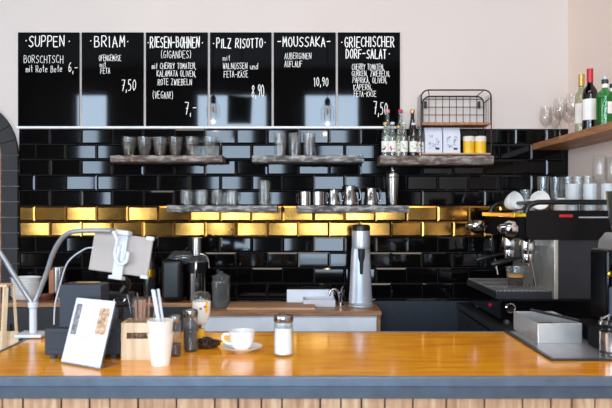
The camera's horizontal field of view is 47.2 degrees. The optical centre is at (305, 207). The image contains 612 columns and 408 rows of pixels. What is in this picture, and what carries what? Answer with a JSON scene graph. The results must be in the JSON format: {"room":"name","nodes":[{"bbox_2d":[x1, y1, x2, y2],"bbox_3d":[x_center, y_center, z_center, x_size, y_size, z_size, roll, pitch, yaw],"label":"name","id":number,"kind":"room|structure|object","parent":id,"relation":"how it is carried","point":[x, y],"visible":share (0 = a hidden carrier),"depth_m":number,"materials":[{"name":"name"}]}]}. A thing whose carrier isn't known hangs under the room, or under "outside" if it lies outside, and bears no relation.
{"room":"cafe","nodes":[
{"label":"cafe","id":0,"kind":"room"},
{"bbox_2d":[0,0,567,279],"bbox_3d":[-1.530,-0.450,4.641,6.940,3.900,0.250,0,0,0],"label":"wall","id":1,"kind":"structure","parent":0,"point":[516,51],"depth_m":4.52,"materials":[{"name":"beige paint"}]},
{"bbox_2d":[0,149,2,330],"bbox_3d":[-2.225,0.443,4.590,0.544,2.115,0.112,0,0,0],"label":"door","id":2,"kind":"structure","parent":1,"relation":"in","point":[0,149],"depth_m":4.62,"materials":[{"name":"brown wood"}]},
{"bbox_2d":[0,113,18,312],"bbox_3d":[-2.225,0.371,4.501,0.750,2.173,0.030,0,0,0],"label":"trim","id":3,"kind":"structure","parent":1,"relation":"attached to","point":[9,147],"depth_m":4.49,"materials":[{"name":"stone"}]},
{"bbox_2d":[18,32,79,125],"bbox_3d":[-1.656,-0.828,4.509,0.396,0.605,0.012,0,0,0],"label":"menu board","id":4,"kind":"object","parent":1,"relation":"attached to","point":[48,62],"visible":1,"depth_m":4.50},
{"bbox_2d":[82,32,143,125],"bbox_3d":[-1.245,-0.828,4.509,0.399,0.605,0.012,0,0,0],"label":"menu board","id":5,"kind":"object","parent":1,"relation":"attached to","point":[112,62],"visible":1,"depth_m":4.50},
{"bbox_2d":[110,155,225,163],"bbox_3d":[-0.861,-0.303,4.402,0.689,0.046,0.206,0,0,0],"label":"wall shelf","id":6,"kind":"object","parent":1,"relation":"attached to","point":[118,159],"visible":1,"depth_m":4.31,"materials":[{"name":"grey wood"}]},
{"bbox_2d":[146,32,207,125],"bbox_3d":[-0.832,-0.828,4.509,0.399,0.605,0.012,0,0,0],"label":"menu board","id":7,"kind":"object","parent":1,"relation":"attached to","point":[176,62],"visible":1,"depth_m":4.50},
{"bbox_2d":[16,126,400,128],"bbox_3d":[-0.626,-0.519,4.508,2.477,0.014,0.016,0,0,0],"label":"trim","id":8,"kind":"structure","parent":1,"relation":"attached to","point":[17,127],"depth_m":4.50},
{"bbox_2d":[167,205,277,212],"bbox_3d":[-0.518,0.005,4.403,0.674,0.046,0.204,0,0,0],"label":"wall shelf","id":9,"kind":"object","parent":1,"relation":"attached to","point":[170,208],"visible":1,"depth_m":4.31,"materials":[{"name":"grey wood"}]},
{"bbox_2d":[210,32,271,125],"bbox_3d":[-0.420,-0.828,4.509,0.397,0.605,0.012,0,0,0],"label":"menu board","id":10,"kind":"object","parent":1,"relation":"attached to","point":[240,62],"visible":1,"depth_m":4.50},
{"bbox_2d":[19,129,567,300],"bbox_3d":[-0.080,0.086,4.508,3.540,1.193,0.015,0,0,0],"label":"tile backsplash","id":11,"kind":"structure","parent":1,"relation":"attached to","point":[68,180],"depth_m":4.51,"materials":[{"name":"black tile"}]},
{"bbox_2d":[274,32,335,125],"bbox_3d":[-0.008,-0.828,4.509,0.400,0.605,0.012,0,0,0],"label":"menu board","id":12,"kind":"object","parent":1,"relation":"attached to","point":[304,62],"visible":1,"depth_m":4.50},
{"bbox_2d":[252,155,363,163],"bbox_3d":[0.012,-0.303,4.402,0.689,0.046,0.206,0,0,0],"label":"wall shelf","id":13,"kind":"object","parent":1,"relation":"attached to","point":[264,159],"visible":1,"depth_m":4.31,"materials":[{"name":"grey wood"}]},
{"bbox_2d":[297,205,408,212],"bbox_3d":[0.289,0.007,4.402,0.689,0.048,0.206,0,0,0],"label":"wall shelf","id":14,"kind":"object","parent":1,"relation":"attached to","point":[307,208],"visible":0.98,"depth_m":4.31,"materials":[{"name":"grey wood"}]},
{"bbox_2d":[296,191,310,205],"bbox_3d":[-0.011,-0.059,4.417,0.080,0.088,0.102,0,0,-22],"label":"mug","id":15,"kind":"object","parent":14,"relation":"on","point":[304,196],"visible":0.93,"depth_m":4.37,"materials":[{"name":"silver metal"}]},
{"bbox_2d":[312,191,328,205],"bbox_3d":[0.089,-0.059,4.401,0.102,0.088,0.080,0,0,26],"label":"mug","id":16,"kind":"object","parent":14,"relation":"on","point":[318,197],"visible":0.98,"depth_m":4.37,"materials":[{"name":"silver metal"}]},
{"bbox_2d":[328,189,343,205],"bbox_3d":[0.184,-0.069,4.403,0.095,0.106,0.072,0,0,23],"label":"milk jug","id":17,"kind":"object","parent":14,"relation":"on","point":[333,199],"visible":0.94,"depth_m":4.38,"materials":[{"name":"metal"}]},
{"bbox_2d":[343,185,361,205],"bbox_3d":[0.286,-0.080,4.403,0.106,0.129,0.091,0,0,24],"label":"milk jug","id":18,"kind":"object","parent":14,"relation":"on","point":[350,197],"visible":0.99,"depth_m":4.37,"materials":[{"name":"metal"}]},
{"bbox_2d":[365,187,381,205],"bbox_3d":[0.419,-0.073,4.412,0.100,0.116,0.083,0,0,-43],"label":"milk jug","id":19,"kind":"object","parent":14,"relation":"on","point":[371,198],"visible":0.94,"depth_m":4.38,"materials":[{"name":"metal"}]},
{"bbox_2d":[386,169,399,205],"bbox_3d":[0.549,-0.131,4.416,0.087,0.230,0.087,0,0,0],"label":"cocktail shaker","id":20,"kind":"object","parent":14,"relation":"on","point":[392,178],"visible":1,"depth_m":4.38,"materials":[{"name":"metal"}]},
{"bbox_2d":[338,32,399,125],"bbox_3d":[0.405,-0.828,4.509,0.400,0.605,0.012,0,0,0],"label":"menu board","id":21,"kind":"object","parent":1,"relation":"attached to","point":[368,62],"visible":0.99,"depth_m":4.50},
{"bbox_2d":[373,300,468,330],"bbox_3d":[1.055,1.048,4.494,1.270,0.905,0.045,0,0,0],"label":"base cabinet","id":22,"kind":"object","parent":1,"relation":"attached to","point":[397,315],"depth_m":4.47,"materials":[{"name":"black"}]},
{"bbox_2d":[377,155,493,165],"bbox_3d":[0.807,-0.296,4.403,0.698,0.059,0.205,0,0,0],"label":"wall shelf","id":23,"kind":"object","parent":1,"relation":"attached to","point":[423,160],"visible":1,"depth_m":4.31,"materials":[{"name":"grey wood"}]},
{"bbox_2d":[381,122,388,151],"bbox_3d":[0.494,-0.429,4.366,0.046,0.212,0.047,0,0,7],"label":"drink bottle","id":24,"kind":"object","parent":23,"relation":"on","point":[384,144],"visible":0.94,"depth_m":4.35,"materials":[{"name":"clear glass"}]},
{"bbox_2d":[384,109,390,140],"bbox_3d":[0.519,-0.475,4.461,0.049,0.305,0.050,0,0,-9],"label":"bottle","id":25,"kind":"object","parent":23,"relation":"on","point":[386,138],"visible":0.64,"depth_m":4.44,"materials":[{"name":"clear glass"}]},
{"bbox_2d":[389,122,395,151],"bbox_3d":[0.539,-0.429,4.361,0.046,0.212,0.047,0,0,5],"label":"drink bottle","id":26,"kind":"object","parent":23,"relation":"on","point":[392,144],"visible":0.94,"depth_m":4.34,"materials":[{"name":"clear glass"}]},
{"bbox_2d":[395,125,401,155],"bbox_3d":[0.582,-0.420,4.406,0.043,0.195,0.044,0,0,-5],"label":"drink bottle","id":27,"kind":"object","parent":23,"relation":"on","point":[397,153],"visible":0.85,"depth_m":4.39,"materials":[{"name":"clear glass"}]},
{"bbox_2d":[397,109,403,155],"bbox_3d":[0.602,-0.475,4.461,0.049,0.305,0.050,0,0,6],"label":"bottle","id":28,"kind":"object","parent":23,"relation":"on","point":[400,132],"visible":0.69,"depth_m":4.44,"materials":[{"name":"clear glass"}]},
{"bbox_2d":[400,122,407,151],"bbox_3d":[0.611,-0.429,4.361,0.046,0.212,0.047,0,0,7],"label":"drink bottle","id":29,"kind":"object","parent":23,"relation":"on","point":[403,144],"visible":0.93,"depth_m":4.34,"materials":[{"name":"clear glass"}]},
{"bbox_2d":[408,109,415,155],"bbox_3d":[0.679,-0.475,4.461,0.051,0.305,0.052,0,0,-9],"label":"bottle","id":30,"kind":"object","parent":23,"relation":"on","point":[412,111],"visible":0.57,"depth_m":4.45,"materials":[{"name":"clear glass"}]},
{"bbox_2d":[409,123,417,155],"bbox_3d":[0.671,-0.427,4.366,0.051,0.208,0.052,0,0,-4],"label":"drink bottle","id":31,"kind":"object","parent":23,"relation":"on","point":[413,144],"visible":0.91,"depth_m":4.35,"materials":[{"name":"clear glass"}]},
{"bbox_2d":[418,124,423,155],"bbox_3d":[0.717,-0.425,4.396,0.047,0.205,0.048,0,0,-8],"label":"drink bottle","id":32,"kind":"object","parent":23,"relation":"on","point":[419,138],"visible":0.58,"depth_m":4.38,"materials":[{"name":"clear glass"}]},
{"bbox_2d":[417,89,491,155],"bbox_3d":[0.928,-0.528,4.411,0.442,0.410,0.180,0,0,0],"label":"wire rack","id":33,"kind":"object","parent":23,"relation":"on","point":[435,124],"visible":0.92,"depth_m":4.33,"materials":[{"name":"black metal"}]},
{"bbox_2d":[423,128,441,152],"bbox_3d":[0.796,-0.422,4.394,0.108,0.163,0.072,0,0,0],"label":"coffee bag","id":34,"kind":"object","parent":33,"relation":"in","point":[432,137],"visible":0.97,"depth_m":4.36,"materials":[{"name":"white paper"}]},
{"bbox_2d":[442,128,459,152],"bbox_3d":[0.908,-0.422,4.394,0.107,0.163,0.072,0,0,0],"label":"coffee bag","id":35,"kind":"object","parent":33,"relation":"in","point":[450,137],"visible":0.97,"depth_m":4.36,"materials":[{"name":"white paper"}]},
{"bbox_2d":[463,136,474,152],"bbox_3d":[1.022,-0.395,4.396,0.072,0.108,0.072,0,0,0],"label":"tin","id":36,"kind":"object","parent":33,"relation":"in","point":[468,141],"visible":0.82,"depth_m":4.37,"materials":[{"name":"metal"}]},
{"bbox_2d":[474,136,485,152],"bbox_3d":[1.095,-0.395,4.396,0.072,0.108,0.072,0,0,0],"label":"tin","id":37,"kind":"object","parent":33,"relation":"in","point":[480,141],"visible":0.83,"depth_m":4.37,"materials":[{"name":"metal"}]},
{"bbox_2d":[568,0,611,209],"bbox_3d":[1.815,-0.450,0.666,0.250,3.900,7.700,0,0,0],"label":"wall","id":38,"kind":"structure","parent":0,"point":[589,21],"depth_m":4.19,"materials":[{"name":"paint"}]},
{"bbox_2d":[532,122,611,149],"bbox_3d":[1.571,-0.392,3.410,0.238,0.040,2.188,0,0,0],"label":"shelf","id":39,"kind":"object","parent":38,"relation":"attached to","point":[601,133],"visible":1,"depth_m":3.88,"materials":[{"name":"brown wood"}]},
{"bbox_2d":[575,74,584,131],"bbox_3d":[1.520,-0.575,3.862,0.070,0.325,0.071,0,0,0],"label":"wine bottle","id":40,"kind":"object","parent":39,"relation":"on","point":[581,77],"visible":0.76,"depth_m":3.85,"materials":[{"name":"clear glass"}]},
{"bbox_2d":[582,68,597,129],"bbox_3d":[1.505,-0.575,3.709,0.078,0.325,0.078,0,0,0],"label":"wine bottle","id":41,"kind":"object","parent":39,"relation":"on","point":[589,92],"visible":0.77,"depth_m":3.68,"materials":[{"name":"black glass"}]},
{"bbox_2d":[596,75,611,125],"bbox_3d":[1.525,-0.544,3.570,0.086,0.265,0.087,0,0,0],"label":"bottle","id":42,"kind":"object","parent":39,"relation":"on","point":[603,97],"visible":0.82,"depth_m":3.54,"materials":[{"name":"green glass"}]},
{"bbox_3d":[-1.655,1.550,0.666,7.190,0.100,8.200,0,0,0],"label":"floor","id":43,"kind":"structure","parent":0,"visible":0},
{"bbox_2d":[0,283,18,349],"bbox_3d":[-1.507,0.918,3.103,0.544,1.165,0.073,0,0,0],"label":"wooden stool","id":44,"kind":"object","parent":43,"relation":"on","point":[7,338],"visible":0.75,"depth_m":3.08,"materials":[{"name":"brown wood"}]},
{"bbox_2d":[1,297,207,340],"bbox_3d":[-1.230,1.035,4.350,1.200,0.930,0.308,0,0,0],"label":"countertop","id":45,"kind":"structure","parent":43,"relation":"on","point":[45,310],"depth_m":4.22,"materials":[{"name":"brown wood"}]},
{"bbox_2d":[9,294,34,300],"bbox_3d":[-1.742,0.552,4.356,0.191,0.037,0.191,0,0,0],"label":"bowl","id":46,"kind":"object","parent":45,"relation":"on","point":[19,298],"visible":0.38,"depth_m":4.28,"materials":[{"name":"ceramic"}]},
{"bbox_2d":[10,291,35,295],"bbox_3d":[-1.742,0.534,4.356,0.191,0.037,0.191,0,0,0],"label":"bowl","id":47,"kind":"object","parent":46,"relation":"on","point":[11,292],"visible":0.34,"depth_m":4.28,"materials":[{"name":"ceramic"}]},
{"bbox_2d":[10,288,36,292],"bbox_3d":[-1.740,0.517,4.356,0.191,0.037,0.191,0,0,0],"label":"bowl","id":48,"kind":"object","parent":47,"relation":"on","point":[31,290],"visible":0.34,"depth_m":4.29,"materials":[{"name":"ceramic"}]},
{"bbox_2d":[10,286,38,289],"bbox_3d":[-1.742,0.500,4.356,0.191,0.037,0.191,0,0,0],"label":"bowl","id":49,"kind":"object","parent":48,"relation":"on","point":[33,287],"visible":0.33,"depth_m":4.29,"materials":[{"name":"ceramic"}]},
{"bbox_2d":[13,283,39,286],"bbox_3d":[-1.740,0.483,4.356,0.191,0.037,0.191,0,0,0],"label":"bowl","id":50,"kind":"object","parent":49,"relation":"on","point":[36,284],"visible":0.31,"depth_m":4.29,"materials":[{"name":"ceramic"}]},
{"bbox_2d":[10,279,40,283],"bbox_3d":[-1.740,0.466,4.356,0.191,0.037,0.191,0,0,0],"label":"bowl","id":51,"kind":"object","parent":50,"relation":"on","point":[37,281],"visible":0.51,"depth_m":4.29,"materials":[{"name":"ceramic"}]},
{"bbox_2d":[9,276,41,280],"bbox_3d":[-1.744,0.448,4.356,0.191,0.037,0.191,0,0,0],"label":"bowl","id":52,"kind":"object","parent":51,"relation":"on","point":[22,278],"visible":0.59,"depth_m":4.34,"materials":[{"name":"ceramic"}]},
{"bbox_2d":[40,293,52,300],"bbox_3d":[-1.593,0.547,4.296,0.080,0.045,0.080,0,0,0],"label":"bowl","id":53,"kind":"object","parent":45,"relation":"on","point":[44,296],"visible":0.93,"depth_m":4.27,"materials":[{"name":"red ceramic"}]},
{"bbox_2d":[49,266,68,299],"bbox_3d":[-1.535,0.468,4.366,0.105,0.205,0.104,0,0,0],"label":"steel canister","id":54,"kind":"object","parent":45,"relation":"on","point":[55,274],"visible":0.65,"depth_m":4.32,"materials":[{"name":"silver metal"}]},
{"bbox_2d":[1,297,207,306],"bbox_3d":[-1.230,0.583,4.350,1.200,0.025,0.308,0,0,0],"label":"countertop","id":55,"kind":"structure","parent":45,"relation":"on","point":[183,303],"depth_m":4.20,"materials":[{"name":"brown wood"}]},
{"bbox_2d":[144,253,155,299],"bbox_3d":[-0.980,0.412,4.396,0.077,0.315,0.077,0,0,0],"label":"bottle","id":56,"kind":"object","parent":45,"relation":"on","point":[150,283],"visible":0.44,"depth_m":4.37,"materials":[{"name":"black glass"}]},
{"bbox_2d":[162,237,209,301],"bbox_3d":[-0.733,0.376,4.293,0.288,0.388,0.196,0,0,0],"label":"juicer","id":57,"kind":"object","parent":45,"relation":"on","point":[176,282],"visible":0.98,"depth_m":4.25,"materials":[{"name":"metal"}]},
{"bbox_2d":[202,301,381,330],"bbox_3d":[-0.090,1.050,4.287,1.060,0.900,0.433,0,0,0],"label":"countertop","id":58,"kind":"structure","parent":43,"relation":"on","point":[337,318],"depth_m":4.08,"materials":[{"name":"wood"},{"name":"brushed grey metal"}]},
{"bbox_2d":[227,302,314,310],"bbox_3d":[-0.205,0.591,4.206,0.520,0.018,0.230,0,0,0],"label":"cutting board","id":59,"kind":"object","parent":58,"relation":"on","point":[233,306],"visible":0.89,"depth_m":4.14,"materials":[{"name":"brown wood"}]},
{"bbox_2d":[287,289,334,306],"bbox_3d":[0.029,0.557,4.346,0.300,0.085,0.200,0,0,0],"label":"tray","id":60,"kind":"object","parent":58,"relation":"on","point":[319,297],"visible":0.81,"depth_m":4.42,"materials":[{"name":"white plastic"}]},
{"bbox_2d":[303,297,334,306],"bbox_3d":[0.081,0.579,4.329,0.195,0.042,0.165,0,0,0],"label":"basin","id":61,"kind":"object","parent":60,"relation":"in","point":[318,301],"depth_m":4.25,"materials":[{"name":"white ceramic"}]},
{"bbox_2d":[328,285,343,305],"bbox_3d":[0.185,0.539,4.316,0.101,0.121,0.045,0,0,0],"label":"tap","id":62,"kind":"object","parent":58,"relation":"on","point":[340,293],"visible":1,"depth_m":4.30,"materials":[{"name":"silver metal"}]},
{"bbox_2d":[348,224,373,307],"bbox_3d":[0.335,0.350,4.266,0.156,0.500,0.156,0,0,0],"label":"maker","id":63,"kind":"object","parent":58,"relation":"on","point":[360,288],"visible":1,"depth_m":4.26,"materials":[{"name":"silver metal"}]},
{"bbox_2d":[0,331,611,407],"bbox_3d":[0.306,0.999,2.450,2.756,1.002,0.760,0,0,0],"label":"countertop","id":64,"kind":"structure","parent":43,"relation":"on","point":[324,369],"depth_m":2.10,"materials":[{"name":"brown wood"}]},
{"bbox_2d":[0,228,129,337],"bbox_3d":[-0.938,0.259,2.658,0.636,0.477,0.196,0,0,9],"label":"gooseneck stand","id":65,"kind":"object","parent":64,"relation":"attached to","point":[32,332],"visible":1,"depth_m":2.68,"materials":[{"name":"silver metal"}]},
{"bbox_2d":[45,319,126,358],"bbox_3d":[-0.739,0.449,2.409,0.250,0.103,0.203,0,0,0],"label":"box","id":66,"kind":"object","parent":64,"relation":"on","point":[55,335],"visible":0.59,"depth_m":2.31,"materials":[{"name":"black plastic"}]},
{"bbox_2d":[60,282,108,326],"bbox_3d":[-0.753,0.326,2.382,0.137,0.142,0.095,0,0,0],"label":"receipt printer","id":67,"kind":"object","parent":66,"relation":"on","point":[69,292],"visible":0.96,"depth_m":2.33,"materials":[{"name":"black plastic"}]},
{"bbox_2d":[109,274,134,318],"bbox_3d":[-0.696,0.368,2.617,0.110,0.265,0.105,0,0,0],"label":"tablet mount","id":68,"kind":"object","parent":64,"relation":"on","point":[120,297],"visible":0.52,"depth_m":2.59,"materials":[{"name":"black plastic"}]},
{"bbox_2d":[89,230,154,280],"bbox_3d":[-0.677,0.171,2.550,0.250,0.186,0.057,0,0,12],"label":"tablet","id":69,"kind":"object","parent":68,"relation":"attached to","point":[140,248],"visible":0.93,"depth_m":2.55,"materials":[{"name":"white plastic"}]},
{"bbox_2d":[53,247,93,324],"bbox_3d":[-0.882,0.320,2.630,0.220,0.352,0.034,0,0,34],"label":"charging cable","id":70,"kind":"object","parent":69,"relation":"attached to","point":[87,247],"visible":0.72,"depth_m":2.68,"materials":[{"name":"white plastic"}]},
{"bbox_2d":[121,318,151,359],"bbox_3d":[-0.554,0.439,2.355,0.108,0.122,0.110,0,0,0],"label":"wooden caddy","id":71,"kind":"object","parent":64,"relation":"on","point":[132,348],"visible":0.57,"depth_m":2.30,"materials":[{"name":"brown wood"}]},
{"bbox_2d":[126,294,133,322],"bbox_3d":[-0.582,0.391,2.376,0.057,0.197,0.008,0,0,-1],"label":"spoon","id":72,"kind":"object","parent":71,"relation":"in","point":[126,294],"visible":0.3,"depth_m":2.37,"materials":[{"name":"metal"}]},
{"bbox_2d":[134,300,137,337],"bbox_3d":[-0.567,0.394,2.338,0.008,0.173,0.004,-2,0,0],"label":"stick","id":73,"kind":"object","parent":71,"relation":"in","point":[135,301],"visible":0.44,"depth_m":2.34,"materials":[{"name":"brown wood"}]},
{"bbox_2d":[146,298,149,337],"bbox_3d":[-0.532,0.396,2.355,0.017,0.190,0.002,0,0,0],"label":"wooden stirrer","id":74,"kind":"object","parent":71,"relation":"in","point":[149,298],"visible":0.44,"depth_m":2.35,"materials":[{"name":"brown wood"}]},
{"bbox_3d":[-0.556,0.397,2.340,0.048,0.190,0.048,0,0,0],"label":"glass","id":75,"kind":"object","parent":71,"relation":"in","visible":0},
{"bbox_2d":[138,300,139,337],"bbox_3d":[-0.558,0.394,2.344,0.008,0.173,0.004,0,0,0],"label":"stick","id":76,"kind":"object","parent":75,"relation":"in","point":[138,300],"visible":0.44,"depth_m":2.34,"materials":[{"name":"brown wood"}]},
{"bbox_2d":[140,300,142,337],"bbox_3d":[-0.550,0.394,2.336,0.008,0.173,0.004,1,0,0],"label":"stick","id":77,"kind":"object","parent":75,"relation":"in","point":[141,301],"visible":0.44,"depth_m":2.33,"materials":[{"name":"brown wood"}]},
{"bbox_2d":[142,300,145,337],"bbox_3d":[-0.543,0.394,2.343,0.015,0.173,0.004,0,0,0],"label":"stick","id":78,"kind":"object","parent":75,"relation":"in","point":[144,302],"visible":0.45,"depth_m":2.34,"materials":[{"name":"brown wood"}]},
{"bbox_2d":[147,331,173,366],"bbox_3d":[-0.465,0.449,2.235,0.086,0.102,0.086,0,0,0],"label":"paper cup","id":79,"kind":"object","parent":64,"relation":"on","point":[160,346],"visible":0.84,"depth_m":2.21,"materials":[{"name":"white paper"}]},
{"bbox_2d":[147,318,173,334],"bbox_3d":[-0.465,0.408,2.235,0.086,0.102,0.086,0,0,0],"label":"paper cup","id":80,"kind":"object","parent":79,"relation":"in","point":[154,327],"visible":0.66,"depth_m":2.20,"materials":[{"name":"white paper"}]},
{"bbox_2d":[151,289,157,321],"bbox_3d":[-0.475,0.354,2.239,0.041,0.189,0.009,0,0,-7],"label":"straw","id":81,"kind":"object","parent":80,"relation":"in","point":[152,289],"visible":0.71,"depth_m":2.23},
{"bbox_2d":[152,290,160,321],"bbox_3d":[-0.468,0.354,2.226,0.040,0.189,0.009,0,0,-17],"label":"straw","id":82,"kind":"object","parent":80,"relation":"in","point":[154,291],"visible":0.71,"depth_m":2.22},
{"bbox_2d":[157,289,163,321],"bbox_3d":[-0.461,0.354,2.245,0.038,0.189,0.009,0,0,8],"label":"straw","id":83,"kind":"object","parent":80,"relation":"in","point":[158,290],"visible":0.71,"depth_m":2.24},
{"bbox_2d":[169,314,181,354],"bbox_3d":[-0.443,0.430,2.365,0.045,0.140,0.044,0,0,0],"label":"glass shaker","id":84,"kind":"object","parent":64,"relation":"on","point":[176,347],"visible":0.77,"depth_m":2.35,"materials":[{"name":"glass"}]},
{"bbox_2d":[183,308,197,349],"bbox_3d":[-0.404,0.426,2.448,0.054,0.148,0.052,0,0,0],"label":"glass shaker","id":85,"kind":"object","parent":64,"relation":"on","point":[190,338],"visible":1,"depth_m":2.43,"materials":[{"name":"glass"}]},
{"bbox_2d":[192,291,210,338],"bbox_3d":[-0.393,0.406,2.631,0.069,0.187,0.070,0,0,0],"label":"drinking glass","id":86,"kind":"object","parent":64,"relation":"on","point":[203,306],"visible":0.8,"depth_m":2.61,"materials":[{"name":"clear glass"}]},
{"bbox_2d":[197,339,221,348],"bbox_3d":[-0.360,0.490,2.518,0.112,0.020,0.100,0,0,0],"label":"dish","id":87,"kind":"object","parent":64,"relation":"on","point":[201,346],"visible":0.59,"depth_m":2.48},
{"bbox_2d":[198,336,219,347],"bbox_3d":[-0.358,0.479,2.518,0.101,0.034,0.089,0,0,0],"label":"beans","id":88,"kind":"object","parent":87,"relation":"in","point":[205,339],"visible":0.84,"depth_m":2.51,"materials":[{"name":"brown food"}]},
{"bbox_2d":[221,342,261,352],"bbox_3d":[-0.223,0.490,2.439,0.143,0.020,0.143,0,0,0],"label":"saucer","id":89,"kind":"object","parent":64,"relation":"on","point":[254,346],"visible":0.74,"depth_m":2.43,"materials":[{"name":"ceramic"}]},
{"bbox_2d":[221,328,254,349],"bbox_3d":[-0.228,0.460,2.441,0.102,0.066,0.093,0,0,30],"label":"cup","id":90,"kind":"object","parent":89,"relation":"on","point":[240,338],"visible":0.95,"depth_m":2.41,"materials":[{"name":"ceramic"}]},
{"bbox_2d":[273,313,293,354],"bbox_3d":[-0.076,0.429,2.373,0.071,0.142,0.068,0,0,0],"label":"glass shaker","id":91,"kind":"object","parent":64,"relation":"on","point":[283,334],"visible":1,"depth_m":2.35,"materials":[{"name":"glass"}]},
{"bbox_2d":[505,331,611,360],"bbox_3d":[1.239,0.496,2.551,0.880,0.007,0.534,0,0,0],"label":"steel inset","id":92,"kind":"object","parent":64,"relation":"on","point":[583,351],"visible":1,"depth_m":2.44,"materials":[{"name":"grey metal"}]},
{"bbox_2d":[514,309,581,343],"bbox_3d":[0.930,0.453,2.710,0.164,0.085,0.300,0,0,0],"label":"box","id":93,"kind":"object","parent":92,"relation":"on","point":[542,327],"visible":1,"depth_m":2.58,"materials":[{"name":"metal"}]},
{"bbox_2d":[579,191,611,348],"bbox_3d":[1.185,0.216,2.580,0.330,0.560,0.380,0,0,0],"label":"coffee grinder","id":94,"kind":"object","parent":92,"relation":"on","point":[601,257],"visible":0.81,"depth_m":2.65,"materials":[{"name":"plastic"}]},
{"bbox_2d":[599,329,611,357],"bbox_3d":[1.022,0.454,2.345,0.076,0.084,0.076,0,0,0],"label":"steel cup","id":95,"kind":"object","parent":92,"relation":"on","point":[605,335],"visible":1,"depth_m":2.33,"materials":[{"name":"grey metal"}]},
{"bbox_2d":[457,302,515,331],"bbox_3d":[1.320,1.050,3.671,0.732,0.900,1.590,0,0,0],"label":"base cabinet","id":96,"kind":"object","parent":43,"relation":"on","point":[471,318],"visible":0.2,"depth_m":3.99,"materials":[{"name":"grey metal"}]},
{"bbox_2d":[466,200,611,323],"bbox_3d":[1.312,0.278,3.952,0.696,0.644,0.728,0,0,0],"label":"espresso machine","id":97,"kind":"object","parent":96,"relation":"on","point":[551,248],"visible":0.96,"depth_m":3.61,"materials":[{"name":"black metal"}]},
{"bbox_2d":[467,278,551,298],"bbox_3d":[1.137,0.450,3.956,0.305,0.044,0.660,0,0,0],"label":"drip tray","id":98,"kind":"object","parent":97,"relation":"on","point":[491,288],"depth_m":3.76,"materials":[{"name":"metal"}]},
{"bbox_2d":[504,191,523,209],"bbox_3d":[1.161,-0.040,3.887,0.122,0.104,0.095,0,0,-17],"label":"coffee cup","id":99,"kind":"object","parent":97,"relation":"on","point":[510,201],"visible":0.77,"depth_m":3.89,"materials":[{"name":"ceramic"}]},
{"bbox_2d":[505,267,523,286],"bbox_3d":[1.127,0.372,3.766,0.105,0.113,0.105,0,0,0],"label":"glass","id":100,"kind":"object","parent":97,"relation":"on","point":[514,279],"visible":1,"depth_m":3.73,"materials":[{"name":"glass"}]},
{"bbox_2d":[530,191,549,209],"bbox_3d":[1.278,-0.040,3.776,0.124,0.104,0.090,0,0,28],"label":"coffee cup","id":101,"kind":"object","parent":97,"relation":"on","point":[539,195],"visible":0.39,"depth_m":3.79,"materials":[{"name":"ceramic"}]},
{"bbox_2d":[553,198,566,209],"bbox_3d":[1.468,-0.023,3.998,0.106,0.070,0.106,0,0,-12],"label":"coffee cup","id":102,"kind":"object","parent":97,"relation":"on","point":[556,207],"visible":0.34,"depth_m":3.96,"materials":[{"name":"ceramic"}]},
{"bbox_2d":[565,192,579,209],"bbox_3d":[1.415,-0.035,3.716,0.072,0.095,0.072,0,0,0],"label":"coffee cup","id":103,"kind":"object","parent":97,"relation":"on","point":[569,195],"visible":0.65,"depth_m":3.69,"materials":[{"name":"white ceramic"}]},
{"bbox_2d":[566,184,579,192],"bbox_3d":[1.417,-0.080,3.716,0.072,0.095,0.072,0,0,0],"label":"beaker","id":104,"kind":"object","parent":103,"relation":"on","point":[569,187],"visible":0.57,"depth_m":3.69,"materials":[{"name":"white ceramic"}]},
{"bbox_2d":[583,192,596,209],"bbox_3d":[1.496,-0.035,3.686,0.072,0.095,0.072,0,0,0],"label":"coffee cup","id":105,"kind":"object","parent":97,"relation":"on","point":[586,195],"visible":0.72,"depth_m":3.66,"materials":[{"name":"white ceramic"}]},
{"bbox_2d":[583,184,596,191],"bbox_3d":[1.496,-0.080,3.686,0.072,0.095,0.072,0,0,0],"label":"beaker","id":106,"kind":"object","parent":105,"relation":"on","point":[586,187],"visible":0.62,"depth_m":3.66,"materials":[{"name":"white ceramic"}]},
{"bbox_2d":[601,192,607,210],"bbox_3d":[1.577,-0.035,3.656,0.072,0.095,0.072,0,0,0],"label":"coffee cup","id":107,"kind":"object","parent":97,"relation":"on","point":[603,194],"visible":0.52,"depth_m":3.64,"materials":[{"name":"white ceramic"}]},
{"bbox_2d":[601,183,611,191],"bbox_3d":[1.577,-0.080,3.656,0.072,0.095,0.072,0,0,0],"label":"beaker","id":108,"kind":"object","parent":107,"relation":"on","point":[608,186],"visible":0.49,"depth_m":3.63,"materials":[{"name":"white ceramic"}]},
{"bbox_3d":[-0.675,0.410,2.269,0.184,0.213,0.088,0,-18,31],"label":"holder","id":109,"kind":"object","parent":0,"visible":0},
{"bbox_2d":[61,298,115,367],"bbox_3d":[-0.696,0.395,2.236,0.178,0.199,0.064,0,0,31],"label":"leaflet","id":110,"kind":"object","parent":109,"relation":"in","point":[89,327],"visible":1,"depth_m":2.23,"materials":[{"name":"white paper"}]},
{"bbox_2d":[70,303,82,334],"bbox_3d":[-0.747,0.361,2.279,0.026,0.100,0.001,0,-17,31],"label":"text","id":111,"kind":"object","parent":110,"relation":"attached to","point":[79,306],"depth_m":2.28},
{"bbox_2d":[94,308,110,334],"bbox_3d":[-0.644,0.359,2.217,0.046,0.085,0.001,0,-18,32],"label":"photo","id":112,"kind":"object","parent":110,"relation":"attached to","point":[103,317],"depth_m":2.22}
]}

